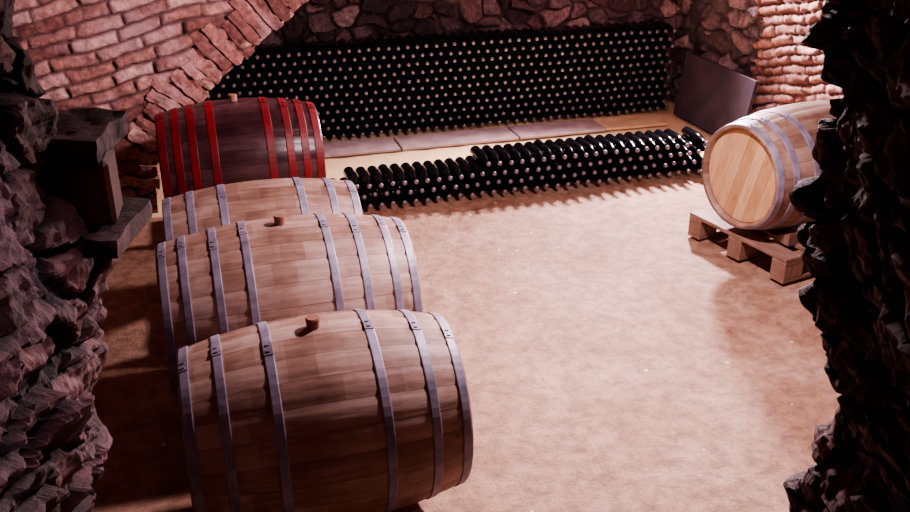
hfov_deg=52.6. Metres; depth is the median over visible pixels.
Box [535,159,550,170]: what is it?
wine bottle
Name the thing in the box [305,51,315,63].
wine bottle
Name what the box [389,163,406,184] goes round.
wine bottle
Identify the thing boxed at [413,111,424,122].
wine bottle
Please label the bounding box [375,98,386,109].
wine bottle
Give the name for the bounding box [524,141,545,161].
wine bottle
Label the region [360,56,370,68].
wine bottle
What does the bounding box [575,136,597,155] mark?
wine bottle
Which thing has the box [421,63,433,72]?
wine bottle
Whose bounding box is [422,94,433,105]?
wine bottle
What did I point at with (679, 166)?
wine bottle
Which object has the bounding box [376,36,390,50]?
wine bottle
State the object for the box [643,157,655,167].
wine bottle
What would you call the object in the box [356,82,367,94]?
wine bottle
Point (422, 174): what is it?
wine bottle
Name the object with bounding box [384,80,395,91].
wine bottle
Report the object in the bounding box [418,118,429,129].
wine bottle
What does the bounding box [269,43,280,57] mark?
wine bottle
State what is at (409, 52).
wine bottle
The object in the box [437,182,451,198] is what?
wine bottle
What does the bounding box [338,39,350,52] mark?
wine bottle
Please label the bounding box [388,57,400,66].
wine bottle
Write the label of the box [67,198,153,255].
stone slab
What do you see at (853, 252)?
wall
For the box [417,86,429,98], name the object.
wine bottle
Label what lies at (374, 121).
wine bottle
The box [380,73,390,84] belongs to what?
wine bottle
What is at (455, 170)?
wine bottle
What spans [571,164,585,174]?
wine bottle
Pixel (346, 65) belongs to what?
wine bottle
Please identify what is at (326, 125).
wine bottle
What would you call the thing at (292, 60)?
wine bottle
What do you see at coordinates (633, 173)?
wine bottle
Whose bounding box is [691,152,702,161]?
wine bottle
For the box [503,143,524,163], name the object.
wine bottle
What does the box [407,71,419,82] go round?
wine bottle
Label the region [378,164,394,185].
wine bottle
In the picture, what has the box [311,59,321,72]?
wine bottle
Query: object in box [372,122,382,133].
wine bottle
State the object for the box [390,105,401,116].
wine bottle
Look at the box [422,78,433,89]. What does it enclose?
wine bottle
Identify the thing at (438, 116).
wine bottle
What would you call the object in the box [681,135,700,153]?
wine bottle
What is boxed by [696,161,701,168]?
wine bottle
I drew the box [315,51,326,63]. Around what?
wine bottle
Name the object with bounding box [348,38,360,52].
wine bottle
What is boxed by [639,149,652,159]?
wine bottle
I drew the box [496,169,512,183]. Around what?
wine bottle
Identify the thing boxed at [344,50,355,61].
wine bottle
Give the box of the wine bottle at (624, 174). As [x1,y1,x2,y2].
[616,169,631,179]
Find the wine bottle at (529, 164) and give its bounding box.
[523,159,540,171]
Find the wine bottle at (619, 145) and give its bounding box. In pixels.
[605,134,628,152]
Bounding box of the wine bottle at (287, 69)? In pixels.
[282,62,291,74]
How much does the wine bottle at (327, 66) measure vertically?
0.072 m
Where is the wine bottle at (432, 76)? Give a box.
[426,69,437,80]
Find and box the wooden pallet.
[688,209,803,283]
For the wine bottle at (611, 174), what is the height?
0.072 m
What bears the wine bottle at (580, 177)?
on the floor
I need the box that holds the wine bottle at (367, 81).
[361,74,371,85]
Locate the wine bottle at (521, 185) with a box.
[513,179,526,189]
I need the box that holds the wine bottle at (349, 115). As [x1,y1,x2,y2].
[343,107,353,120]
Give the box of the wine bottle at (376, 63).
[369,56,380,67]
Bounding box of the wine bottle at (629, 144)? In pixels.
[615,133,639,152]
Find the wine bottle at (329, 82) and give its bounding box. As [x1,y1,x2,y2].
[322,77,332,88]
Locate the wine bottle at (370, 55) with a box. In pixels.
[364,48,375,59]
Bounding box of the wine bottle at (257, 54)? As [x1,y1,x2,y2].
[252,45,260,58]
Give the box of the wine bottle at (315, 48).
[309,40,320,54]
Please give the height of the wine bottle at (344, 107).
0.072 m
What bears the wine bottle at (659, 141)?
on the wine bottle at (652, 151)
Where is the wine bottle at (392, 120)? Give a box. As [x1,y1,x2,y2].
[386,112,396,125]
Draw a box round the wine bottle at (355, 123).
[349,116,358,128]
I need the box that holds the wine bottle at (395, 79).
[389,72,399,83]
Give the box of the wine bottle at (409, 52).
[403,47,414,57]
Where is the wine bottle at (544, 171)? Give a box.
[539,165,554,178]
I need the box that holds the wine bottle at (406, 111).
[399,104,410,115]
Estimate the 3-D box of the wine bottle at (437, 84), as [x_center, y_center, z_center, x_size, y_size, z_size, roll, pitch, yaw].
[-0.145,-1.380,7.342,0.074,0.072,0.300,-7,26,-15]
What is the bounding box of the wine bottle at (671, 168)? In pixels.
[667,163,680,173]
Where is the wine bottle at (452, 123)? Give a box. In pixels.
[445,116,457,128]
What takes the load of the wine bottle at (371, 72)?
on the wine bottle at (377, 80)
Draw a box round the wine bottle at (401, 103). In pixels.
[394,97,405,108]
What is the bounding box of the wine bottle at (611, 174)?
[606,169,620,180]
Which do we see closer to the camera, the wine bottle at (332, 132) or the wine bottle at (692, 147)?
the wine bottle at (692, 147)
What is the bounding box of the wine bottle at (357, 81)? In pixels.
[351,74,362,86]
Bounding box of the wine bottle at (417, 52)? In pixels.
[412,46,423,56]
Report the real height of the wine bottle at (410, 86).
0.072 m
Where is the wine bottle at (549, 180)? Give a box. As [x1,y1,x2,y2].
[543,175,559,187]
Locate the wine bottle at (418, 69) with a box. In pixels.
[411,63,423,73]
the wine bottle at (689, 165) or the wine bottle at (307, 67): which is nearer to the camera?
the wine bottle at (689, 165)
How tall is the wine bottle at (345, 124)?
0.072 m
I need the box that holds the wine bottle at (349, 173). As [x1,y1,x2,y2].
[343,167,358,188]
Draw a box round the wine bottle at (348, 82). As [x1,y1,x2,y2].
[341,75,352,87]
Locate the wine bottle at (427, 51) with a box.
[421,46,432,55]
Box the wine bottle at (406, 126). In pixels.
[399,119,410,131]
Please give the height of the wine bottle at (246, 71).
0.072 m
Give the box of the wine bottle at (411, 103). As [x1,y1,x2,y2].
[403,96,415,107]
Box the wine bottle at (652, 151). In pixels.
[648,148,661,157]
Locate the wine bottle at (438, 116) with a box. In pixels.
[431,109,443,121]
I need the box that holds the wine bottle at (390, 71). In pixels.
[384,64,395,75]
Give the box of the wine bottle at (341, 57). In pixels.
[336,50,345,61]
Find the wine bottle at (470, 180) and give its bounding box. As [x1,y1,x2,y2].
[465,172,479,186]
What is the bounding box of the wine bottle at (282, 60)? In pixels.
[275,53,286,66]
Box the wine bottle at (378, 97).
[371,90,381,101]
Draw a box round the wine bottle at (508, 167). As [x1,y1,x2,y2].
[503,160,518,173]
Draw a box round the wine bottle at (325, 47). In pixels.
[318,40,330,53]
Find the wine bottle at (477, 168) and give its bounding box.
[465,155,484,176]
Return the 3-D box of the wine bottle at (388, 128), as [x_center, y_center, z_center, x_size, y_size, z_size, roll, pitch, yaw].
[-0.548,-1.041,7.390,0.074,0.072,0.300,-7,26,-15]
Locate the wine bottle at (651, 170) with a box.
[647,165,660,175]
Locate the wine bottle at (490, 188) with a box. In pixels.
[479,179,495,193]
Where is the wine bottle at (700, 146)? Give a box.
[685,137,705,151]
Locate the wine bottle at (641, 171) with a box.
[637,167,651,177]
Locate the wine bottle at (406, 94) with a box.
[398,87,410,99]
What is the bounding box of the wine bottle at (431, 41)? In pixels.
[423,34,437,47]
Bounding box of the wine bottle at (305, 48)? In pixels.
[299,41,310,55]
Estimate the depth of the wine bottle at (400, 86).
7.22 m
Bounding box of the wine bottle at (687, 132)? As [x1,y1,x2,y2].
[681,126,707,144]
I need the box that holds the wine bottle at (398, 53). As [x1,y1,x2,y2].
[394,48,404,57]
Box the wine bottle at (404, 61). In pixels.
[397,56,409,66]
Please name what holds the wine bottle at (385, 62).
on the wine bottle at (390, 71)
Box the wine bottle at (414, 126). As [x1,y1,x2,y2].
[409,119,419,130]
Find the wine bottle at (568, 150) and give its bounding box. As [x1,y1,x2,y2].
[554,138,577,157]
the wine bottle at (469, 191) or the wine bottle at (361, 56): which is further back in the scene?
the wine bottle at (361, 56)
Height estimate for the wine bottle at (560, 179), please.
0.072 m
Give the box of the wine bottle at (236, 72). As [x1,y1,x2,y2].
[231,65,241,77]
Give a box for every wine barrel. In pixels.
[155,93,325,198]
[155,213,423,403]
[162,177,362,241]
[176,309,473,511]
[702,100,838,229]
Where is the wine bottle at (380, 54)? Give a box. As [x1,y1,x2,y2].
[373,48,385,58]
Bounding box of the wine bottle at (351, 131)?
[345,124,354,137]
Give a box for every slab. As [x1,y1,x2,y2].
[40,106,131,161]
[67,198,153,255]
[673,52,758,134]
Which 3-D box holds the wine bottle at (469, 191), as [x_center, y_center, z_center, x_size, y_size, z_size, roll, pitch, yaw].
[0.074,-0.456,6.141,0.074,0.072,0.300,-7,26,-15]
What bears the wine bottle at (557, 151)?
on the wine bottle at (561, 161)
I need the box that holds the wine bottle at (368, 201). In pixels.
[359,191,372,208]
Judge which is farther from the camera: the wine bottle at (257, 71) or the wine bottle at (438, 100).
the wine bottle at (438, 100)
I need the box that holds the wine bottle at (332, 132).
[325,125,335,137]
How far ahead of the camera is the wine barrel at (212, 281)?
3.39 m
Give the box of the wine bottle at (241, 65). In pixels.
[237,59,245,68]
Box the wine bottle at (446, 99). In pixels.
[440,94,451,104]
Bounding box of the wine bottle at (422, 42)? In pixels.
[413,34,427,47]
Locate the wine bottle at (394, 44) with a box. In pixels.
[386,36,399,49]
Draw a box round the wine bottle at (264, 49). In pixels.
[259,43,270,57]
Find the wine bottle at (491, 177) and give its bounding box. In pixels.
[487,171,500,183]
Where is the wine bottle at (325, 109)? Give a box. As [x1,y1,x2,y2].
[319,102,329,114]
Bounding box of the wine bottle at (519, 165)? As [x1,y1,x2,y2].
[514,161,528,172]
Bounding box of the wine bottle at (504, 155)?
[492,144,513,164]
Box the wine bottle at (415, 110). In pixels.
[408,104,419,114]
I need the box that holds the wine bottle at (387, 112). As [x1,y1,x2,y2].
[380,105,391,116]
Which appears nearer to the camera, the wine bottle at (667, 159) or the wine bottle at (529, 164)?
the wine bottle at (529, 164)
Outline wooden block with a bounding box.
[54,149,122,225]
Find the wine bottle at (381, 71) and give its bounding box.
[374,64,385,76]
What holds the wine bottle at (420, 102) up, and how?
on the wine bottle at (425, 109)
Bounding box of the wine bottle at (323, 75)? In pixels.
[317,68,327,80]
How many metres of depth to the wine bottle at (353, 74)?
7.06 m
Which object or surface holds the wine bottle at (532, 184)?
on the floor
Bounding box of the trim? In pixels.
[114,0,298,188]
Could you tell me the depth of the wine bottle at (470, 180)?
6.06 m
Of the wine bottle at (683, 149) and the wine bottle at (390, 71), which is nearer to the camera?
the wine bottle at (683, 149)
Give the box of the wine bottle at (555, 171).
[550,167,565,177]
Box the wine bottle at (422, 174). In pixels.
[411,161,429,182]
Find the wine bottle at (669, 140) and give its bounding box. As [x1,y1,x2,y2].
[654,129,679,148]
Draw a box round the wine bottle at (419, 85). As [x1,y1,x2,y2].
[412,79,423,89]
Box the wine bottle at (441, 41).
[431,33,446,46]
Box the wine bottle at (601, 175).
[597,172,611,181]
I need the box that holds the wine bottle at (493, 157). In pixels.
[481,145,501,165]
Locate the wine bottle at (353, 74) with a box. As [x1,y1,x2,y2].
[346,67,356,77]
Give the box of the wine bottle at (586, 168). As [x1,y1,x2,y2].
[582,164,596,174]
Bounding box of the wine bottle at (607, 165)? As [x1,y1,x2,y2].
[602,161,615,171]
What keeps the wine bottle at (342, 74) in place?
on the wine bottle at (339, 82)
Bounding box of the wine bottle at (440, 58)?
[434,54,447,63]
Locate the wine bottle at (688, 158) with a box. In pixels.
[682,153,696,163]
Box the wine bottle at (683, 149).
[678,145,691,154]
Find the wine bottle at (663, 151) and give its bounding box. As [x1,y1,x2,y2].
[658,148,672,157]
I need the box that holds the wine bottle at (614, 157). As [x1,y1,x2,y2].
[607,152,623,162]
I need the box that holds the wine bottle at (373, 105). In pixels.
[366,98,377,110]
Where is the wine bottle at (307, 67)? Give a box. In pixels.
[301,60,311,72]
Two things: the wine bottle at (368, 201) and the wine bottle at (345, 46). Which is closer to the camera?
the wine bottle at (368, 201)
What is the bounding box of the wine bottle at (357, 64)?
[349,57,361,69]
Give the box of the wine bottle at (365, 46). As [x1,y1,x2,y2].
[357,37,370,51]
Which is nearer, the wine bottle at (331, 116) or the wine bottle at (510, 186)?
the wine bottle at (510, 186)
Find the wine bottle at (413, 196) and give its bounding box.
[404,187,418,202]
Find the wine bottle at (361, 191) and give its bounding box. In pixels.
[356,181,366,199]
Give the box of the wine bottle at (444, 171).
[433,159,452,180]
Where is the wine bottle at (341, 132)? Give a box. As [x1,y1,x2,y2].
[335,125,344,137]
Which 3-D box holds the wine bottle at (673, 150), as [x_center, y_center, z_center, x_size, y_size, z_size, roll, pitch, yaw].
[1.518,-0.760,6.483,0.074,0.072,0.300,-7,26,-15]
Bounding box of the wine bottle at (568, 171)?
[561,165,576,176]
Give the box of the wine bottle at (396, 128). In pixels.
[391,121,401,132]
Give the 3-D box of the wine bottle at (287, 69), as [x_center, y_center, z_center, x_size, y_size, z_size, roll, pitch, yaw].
[-1.272,-1.423,6.971,0.074,0.072,0.300,-7,26,-15]
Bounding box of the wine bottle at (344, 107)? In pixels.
[338,99,348,112]
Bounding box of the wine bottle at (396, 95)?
[389,88,401,100]
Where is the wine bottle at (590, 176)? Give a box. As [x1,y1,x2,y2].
[586,172,601,183]
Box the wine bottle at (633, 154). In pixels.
[628,150,642,160]
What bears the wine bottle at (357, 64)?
on the wine bottle at (353, 74)
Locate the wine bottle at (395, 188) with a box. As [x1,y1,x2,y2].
[387,179,399,193]
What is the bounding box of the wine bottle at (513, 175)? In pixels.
[508,168,523,182]
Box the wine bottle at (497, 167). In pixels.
[492,160,506,174]
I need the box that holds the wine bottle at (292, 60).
[286,52,296,65]
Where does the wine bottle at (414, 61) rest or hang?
on the wine bottle at (418, 69)
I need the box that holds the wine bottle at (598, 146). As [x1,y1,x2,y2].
[584,135,607,153]
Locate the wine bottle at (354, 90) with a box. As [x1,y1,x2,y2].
[346,84,357,95]
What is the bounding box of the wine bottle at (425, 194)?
[416,186,429,201]
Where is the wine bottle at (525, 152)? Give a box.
[513,142,534,162]
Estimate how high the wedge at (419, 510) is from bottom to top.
0.080 m
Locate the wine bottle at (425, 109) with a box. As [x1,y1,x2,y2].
[417,103,429,114]
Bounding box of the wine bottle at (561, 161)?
[555,156,570,167]
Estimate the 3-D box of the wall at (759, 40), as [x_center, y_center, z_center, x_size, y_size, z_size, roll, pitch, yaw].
[2.346,-1.623,4.711,1.086,3.400,6.373,-7,26,-15]
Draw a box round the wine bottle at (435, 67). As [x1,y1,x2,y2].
[430,63,441,71]
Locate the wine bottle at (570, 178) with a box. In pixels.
[565,174,579,184]
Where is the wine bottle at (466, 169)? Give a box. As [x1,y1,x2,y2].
[455,157,474,177]
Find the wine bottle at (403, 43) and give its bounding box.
[395,35,409,48]
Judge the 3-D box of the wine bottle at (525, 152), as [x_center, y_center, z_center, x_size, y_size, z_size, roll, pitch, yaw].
[0.470,-0.685,6.167,0.074,0.072,0.300,-7,26,-15]
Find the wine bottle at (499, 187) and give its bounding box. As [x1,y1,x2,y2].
[491,178,506,193]
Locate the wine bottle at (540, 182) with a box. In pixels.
[534,177,548,187]
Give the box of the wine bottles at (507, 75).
[195,20,676,138]
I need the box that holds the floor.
[90,100,838,511]
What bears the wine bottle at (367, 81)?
on the wine bottle at (372, 89)
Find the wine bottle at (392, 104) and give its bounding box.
[385,97,396,108]
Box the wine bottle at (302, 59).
[296,52,306,63]
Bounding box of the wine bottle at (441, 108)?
[436,102,447,112]
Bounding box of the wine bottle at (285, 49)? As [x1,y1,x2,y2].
[279,42,290,56]
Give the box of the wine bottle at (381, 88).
[375,81,385,92]
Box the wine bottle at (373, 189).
[365,181,377,196]
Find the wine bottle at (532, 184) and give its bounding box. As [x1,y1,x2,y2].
[522,175,538,189]
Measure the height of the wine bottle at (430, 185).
0.072 m
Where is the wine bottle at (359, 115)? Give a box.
[352,107,363,119]
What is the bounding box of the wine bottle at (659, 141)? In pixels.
[644,130,669,149]
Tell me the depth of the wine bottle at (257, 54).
6.79 m
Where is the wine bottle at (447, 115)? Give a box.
[440,109,451,120]
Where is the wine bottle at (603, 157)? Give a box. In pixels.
[598,152,611,162]
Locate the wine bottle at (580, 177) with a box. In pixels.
[576,173,589,183]
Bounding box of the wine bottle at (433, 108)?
[426,101,438,113]
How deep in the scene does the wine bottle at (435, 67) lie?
7.24 m
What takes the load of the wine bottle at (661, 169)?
on the floor
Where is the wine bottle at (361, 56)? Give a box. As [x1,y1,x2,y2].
[355,49,365,60]
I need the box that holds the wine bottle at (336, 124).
[330,117,339,129]
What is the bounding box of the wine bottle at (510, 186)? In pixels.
[503,179,516,191]
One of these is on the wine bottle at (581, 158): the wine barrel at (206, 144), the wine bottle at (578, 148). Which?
the wine bottle at (578, 148)
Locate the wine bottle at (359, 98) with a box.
[352,91,362,103]
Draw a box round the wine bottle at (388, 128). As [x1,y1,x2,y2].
[381,121,392,132]
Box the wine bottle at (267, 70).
[261,62,272,76]
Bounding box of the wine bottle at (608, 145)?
[595,135,618,153]
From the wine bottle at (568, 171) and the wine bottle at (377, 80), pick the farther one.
the wine bottle at (377, 80)
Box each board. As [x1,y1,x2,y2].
[323,137,400,157]
[393,127,518,150]
[507,119,605,139]
[592,113,666,130]
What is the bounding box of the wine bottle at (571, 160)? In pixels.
[567,156,581,166]
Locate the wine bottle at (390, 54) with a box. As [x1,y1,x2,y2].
[383,49,395,58]
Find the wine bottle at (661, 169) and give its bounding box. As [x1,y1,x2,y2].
[656,165,671,175]
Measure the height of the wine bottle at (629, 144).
0.072 m
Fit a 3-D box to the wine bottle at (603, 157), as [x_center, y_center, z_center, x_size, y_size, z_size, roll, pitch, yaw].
[1.008,-0.702,6.358,0.074,0.072,0.300,-7,26,-15]
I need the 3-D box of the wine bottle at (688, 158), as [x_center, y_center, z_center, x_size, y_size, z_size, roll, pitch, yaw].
[1.628,-0.712,6.535,0.074,0.072,0.300,-7,26,-15]
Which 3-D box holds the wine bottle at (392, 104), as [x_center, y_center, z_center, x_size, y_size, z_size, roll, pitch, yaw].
[-0.509,-1.218,7.305,0.074,0.072,0.300,-7,26,-15]
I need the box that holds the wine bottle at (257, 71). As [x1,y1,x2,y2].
[251,63,261,76]
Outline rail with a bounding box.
[393,502,421,511]
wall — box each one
[0,0,117,511]
[7,0,307,212]
[226,0,678,99]
[668,0,837,113]
[784,0,909,511]
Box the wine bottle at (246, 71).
[241,64,251,76]
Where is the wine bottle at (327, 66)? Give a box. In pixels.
[321,60,331,71]
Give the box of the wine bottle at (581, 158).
[578,155,592,165]
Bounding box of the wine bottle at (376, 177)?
[367,166,383,187]
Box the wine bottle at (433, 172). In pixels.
[422,160,440,181]
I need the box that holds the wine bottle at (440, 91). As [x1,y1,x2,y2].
[436,86,446,95]
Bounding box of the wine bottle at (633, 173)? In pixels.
[626,167,641,178]
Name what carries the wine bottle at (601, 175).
on the floor
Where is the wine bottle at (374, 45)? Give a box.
[366,37,379,50]
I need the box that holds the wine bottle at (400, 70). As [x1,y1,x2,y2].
[393,65,404,74]
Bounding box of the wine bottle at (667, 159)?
[662,156,675,165]
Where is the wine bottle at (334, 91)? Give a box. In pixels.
[327,84,337,96]
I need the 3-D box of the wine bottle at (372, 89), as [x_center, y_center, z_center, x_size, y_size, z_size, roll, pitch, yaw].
[-0.653,-1.319,7.212,0.074,0.072,0.300,-7,26,-15]
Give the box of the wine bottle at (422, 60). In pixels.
[416,55,428,64]
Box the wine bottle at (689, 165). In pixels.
[686,162,700,172]
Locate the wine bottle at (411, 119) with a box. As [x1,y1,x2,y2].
[404,111,415,123]
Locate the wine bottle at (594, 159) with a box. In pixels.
[588,154,601,164]
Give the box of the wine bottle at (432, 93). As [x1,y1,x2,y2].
[426,86,438,97]
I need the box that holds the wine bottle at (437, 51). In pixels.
[429,46,442,54]
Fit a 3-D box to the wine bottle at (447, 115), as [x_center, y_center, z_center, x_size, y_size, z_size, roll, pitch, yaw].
[-0.076,-1.155,7.479,0.074,0.072,0.300,-7,26,-15]
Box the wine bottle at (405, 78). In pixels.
[397,72,410,83]
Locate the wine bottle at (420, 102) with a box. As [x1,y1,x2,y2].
[413,95,424,106]
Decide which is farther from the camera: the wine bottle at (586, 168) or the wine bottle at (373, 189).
the wine bottle at (586, 168)
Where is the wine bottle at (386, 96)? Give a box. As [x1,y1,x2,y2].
[380,89,391,100]
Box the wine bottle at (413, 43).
[404,35,418,48]
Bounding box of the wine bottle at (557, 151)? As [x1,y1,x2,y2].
[544,139,566,159]
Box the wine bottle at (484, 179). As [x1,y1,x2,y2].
[475,170,489,184]
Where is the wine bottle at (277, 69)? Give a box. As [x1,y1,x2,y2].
[271,61,282,75]
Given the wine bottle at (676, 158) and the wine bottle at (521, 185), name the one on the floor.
the wine bottle at (521, 185)
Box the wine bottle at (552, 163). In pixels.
[545,157,561,169]
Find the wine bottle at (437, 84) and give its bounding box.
[431,78,443,88]
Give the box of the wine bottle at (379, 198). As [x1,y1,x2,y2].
[370,190,383,206]
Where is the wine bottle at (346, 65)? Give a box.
[340,58,351,70]
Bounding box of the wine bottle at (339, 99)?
[332,92,342,104]
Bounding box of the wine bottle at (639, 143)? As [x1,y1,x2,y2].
[624,131,648,150]
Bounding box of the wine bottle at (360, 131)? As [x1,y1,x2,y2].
[354,123,364,135]
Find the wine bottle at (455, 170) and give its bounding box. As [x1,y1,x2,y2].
[444,158,463,178]
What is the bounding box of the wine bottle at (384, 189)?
[376,180,388,195]
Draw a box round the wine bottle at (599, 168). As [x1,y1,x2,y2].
[593,163,607,173]
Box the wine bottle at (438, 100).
[431,93,443,105]
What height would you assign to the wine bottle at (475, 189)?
0.072 m
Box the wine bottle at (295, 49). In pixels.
[289,42,300,56]
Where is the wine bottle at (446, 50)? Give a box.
[438,45,452,54]
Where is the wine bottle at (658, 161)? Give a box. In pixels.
[652,156,667,167]
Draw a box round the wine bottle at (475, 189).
[471,181,484,194]
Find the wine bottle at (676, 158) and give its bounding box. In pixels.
[672,154,686,164]
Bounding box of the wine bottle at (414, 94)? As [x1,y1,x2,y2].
[407,87,420,99]
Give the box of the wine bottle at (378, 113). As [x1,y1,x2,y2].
[371,106,382,118]
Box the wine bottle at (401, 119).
[396,113,405,123]
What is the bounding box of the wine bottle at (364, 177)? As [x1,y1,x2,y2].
[355,166,371,188]
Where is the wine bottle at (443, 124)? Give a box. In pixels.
[436,117,447,128]
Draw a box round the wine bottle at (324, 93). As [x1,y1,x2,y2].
[318,85,328,97]
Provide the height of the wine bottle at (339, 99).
0.072 m
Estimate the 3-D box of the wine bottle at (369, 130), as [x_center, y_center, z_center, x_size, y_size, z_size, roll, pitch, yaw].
[-0.691,-1.019,7.343,0.074,0.072,0.300,-7,26,-15]
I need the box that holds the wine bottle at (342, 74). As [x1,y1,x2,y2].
[336,67,346,79]
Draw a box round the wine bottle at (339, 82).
[332,75,342,87]
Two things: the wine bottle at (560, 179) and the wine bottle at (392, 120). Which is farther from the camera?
the wine bottle at (392, 120)
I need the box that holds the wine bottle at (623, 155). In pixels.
[619,151,631,160]
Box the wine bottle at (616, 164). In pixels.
[612,161,626,170]
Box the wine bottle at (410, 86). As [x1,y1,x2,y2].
[403,80,414,90]
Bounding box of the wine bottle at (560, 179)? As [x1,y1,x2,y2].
[555,175,569,185]
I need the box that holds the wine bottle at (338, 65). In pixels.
[331,59,341,70]
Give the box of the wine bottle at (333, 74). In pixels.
[326,67,337,79]
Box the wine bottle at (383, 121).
[377,113,387,125]
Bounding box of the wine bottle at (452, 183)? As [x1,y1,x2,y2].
[443,174,457,189]
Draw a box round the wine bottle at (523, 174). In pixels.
[518,169,532,180]
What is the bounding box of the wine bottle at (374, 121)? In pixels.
[367,115,377,126]
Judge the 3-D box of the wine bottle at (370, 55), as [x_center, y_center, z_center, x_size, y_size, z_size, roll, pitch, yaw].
[-0.657,-1.559,7.106,0.074,0.072,0.300,-7,26,-15]
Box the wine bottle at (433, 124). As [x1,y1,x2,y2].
[427,117,438,129]
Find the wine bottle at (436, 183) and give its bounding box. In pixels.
[433,175,445,189]
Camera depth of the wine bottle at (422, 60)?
7.17 m
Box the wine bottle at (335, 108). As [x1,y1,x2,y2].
[328,101,338,113]
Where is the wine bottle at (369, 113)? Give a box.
[362,107,372,118]
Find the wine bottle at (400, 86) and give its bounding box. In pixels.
[393,79,404,91]
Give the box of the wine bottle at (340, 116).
[334,108,344,121]
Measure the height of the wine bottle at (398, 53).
0.072 m
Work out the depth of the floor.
4.32 m
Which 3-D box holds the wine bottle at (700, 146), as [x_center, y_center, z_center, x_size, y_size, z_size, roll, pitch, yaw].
[1.737,-0.785,6.537,0.074,0.072,0.300,-7,26,-15]
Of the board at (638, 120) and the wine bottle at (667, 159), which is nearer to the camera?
the wine bottle at (667, 159)
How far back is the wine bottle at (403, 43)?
7.10 m
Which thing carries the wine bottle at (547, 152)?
on the wine bottle at (540, 163)
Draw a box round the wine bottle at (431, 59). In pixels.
[425,54,438,64]
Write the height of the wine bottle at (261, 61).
0.072 m
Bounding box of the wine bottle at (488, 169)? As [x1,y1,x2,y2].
[480,160,496,175]
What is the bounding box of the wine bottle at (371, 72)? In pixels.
[365,65,376,77]
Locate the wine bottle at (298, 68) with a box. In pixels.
[291,61,302,73]
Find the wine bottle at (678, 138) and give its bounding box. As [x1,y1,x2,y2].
[663,128,689,147]
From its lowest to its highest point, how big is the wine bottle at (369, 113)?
0.072 m
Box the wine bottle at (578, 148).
[565,137,588,157]
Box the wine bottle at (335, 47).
[328,40,340,53]
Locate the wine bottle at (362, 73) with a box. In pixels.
[355,66,366,77]
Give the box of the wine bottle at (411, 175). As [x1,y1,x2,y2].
[400,162,418,183]
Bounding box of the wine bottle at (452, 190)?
[448,182,462,196]
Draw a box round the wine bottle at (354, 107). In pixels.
[348,100,357,111]
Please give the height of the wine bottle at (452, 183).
0.072 m
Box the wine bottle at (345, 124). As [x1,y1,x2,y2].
[339,117,349,128]
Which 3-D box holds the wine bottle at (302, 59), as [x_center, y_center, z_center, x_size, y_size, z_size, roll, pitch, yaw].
[-1.165,-1.500,6.979,0.074,0.072,0.300,-7,26,-15]
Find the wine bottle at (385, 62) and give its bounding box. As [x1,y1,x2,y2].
[378,56,390,67]
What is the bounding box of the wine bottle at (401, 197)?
[393,186,406,204]
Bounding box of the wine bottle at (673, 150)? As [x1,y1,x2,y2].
[668,146,682,156]
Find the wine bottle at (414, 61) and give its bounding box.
[408,56,418,65]
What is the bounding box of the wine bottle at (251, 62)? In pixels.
[245,57,255,67]
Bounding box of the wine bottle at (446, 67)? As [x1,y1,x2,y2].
[440,62,451,71]
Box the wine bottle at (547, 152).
[533,139,554,159]
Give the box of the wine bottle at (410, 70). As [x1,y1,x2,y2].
[402,64,414,73]
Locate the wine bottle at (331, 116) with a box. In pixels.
[324,110,334,122]
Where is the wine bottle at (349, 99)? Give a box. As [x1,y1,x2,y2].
[342,92,353,104]
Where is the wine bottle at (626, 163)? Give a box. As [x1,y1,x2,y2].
[623,159,636,169]
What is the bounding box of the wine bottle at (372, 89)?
[366,81,376,93]
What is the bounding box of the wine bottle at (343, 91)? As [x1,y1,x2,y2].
[337,84,348,96]
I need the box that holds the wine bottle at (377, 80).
[370,73,380,84]
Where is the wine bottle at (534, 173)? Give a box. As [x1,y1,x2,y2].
[528,168,543,179]
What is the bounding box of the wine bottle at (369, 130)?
[363,122,373,134]
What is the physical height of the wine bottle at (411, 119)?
0.072 m
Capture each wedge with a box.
[408,509,423,511]
[769,231,800,245]
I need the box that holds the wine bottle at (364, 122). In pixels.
[358,115,368,127]
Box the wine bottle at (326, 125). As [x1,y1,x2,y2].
[320,118,330,130]
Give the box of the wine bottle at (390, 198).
[382,188,395,204]
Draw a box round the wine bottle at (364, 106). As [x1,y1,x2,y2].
[358,99,367,111]
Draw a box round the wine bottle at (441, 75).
[435,70,446,79]
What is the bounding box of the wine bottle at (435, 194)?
[427,185,440,199]
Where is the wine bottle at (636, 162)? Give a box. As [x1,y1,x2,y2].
[632,158,647,169]
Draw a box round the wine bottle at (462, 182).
[454,173,469,188]
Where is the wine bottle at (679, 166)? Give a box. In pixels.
[676,163,690,172]
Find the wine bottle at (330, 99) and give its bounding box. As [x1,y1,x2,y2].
[323,93,333,105]
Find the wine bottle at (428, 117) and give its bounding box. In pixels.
[422,110,433,121]
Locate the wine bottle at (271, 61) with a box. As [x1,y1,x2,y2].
[265,54,275,66]
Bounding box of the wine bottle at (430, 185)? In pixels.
[421,176,435,191]
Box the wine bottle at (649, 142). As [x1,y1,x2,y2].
[634,131,659,149]
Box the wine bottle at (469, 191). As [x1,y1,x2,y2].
[460,182,474,196]
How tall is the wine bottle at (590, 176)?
0.072 m
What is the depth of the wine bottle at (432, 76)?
7.26 m
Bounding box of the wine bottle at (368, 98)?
[362,91,372,102]
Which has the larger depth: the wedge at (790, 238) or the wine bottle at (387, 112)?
the wine bottle at (387, 112)
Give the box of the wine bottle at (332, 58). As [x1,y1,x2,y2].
[325,50,336,62]
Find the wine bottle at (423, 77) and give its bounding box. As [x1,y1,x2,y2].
[417,71,428,81]
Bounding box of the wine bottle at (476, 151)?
[470,145,490,165]
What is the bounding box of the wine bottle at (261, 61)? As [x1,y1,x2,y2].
[255,55,265,66]
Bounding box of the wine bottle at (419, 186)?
[410,177,423,192]
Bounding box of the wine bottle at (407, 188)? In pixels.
[399,178,412,194]

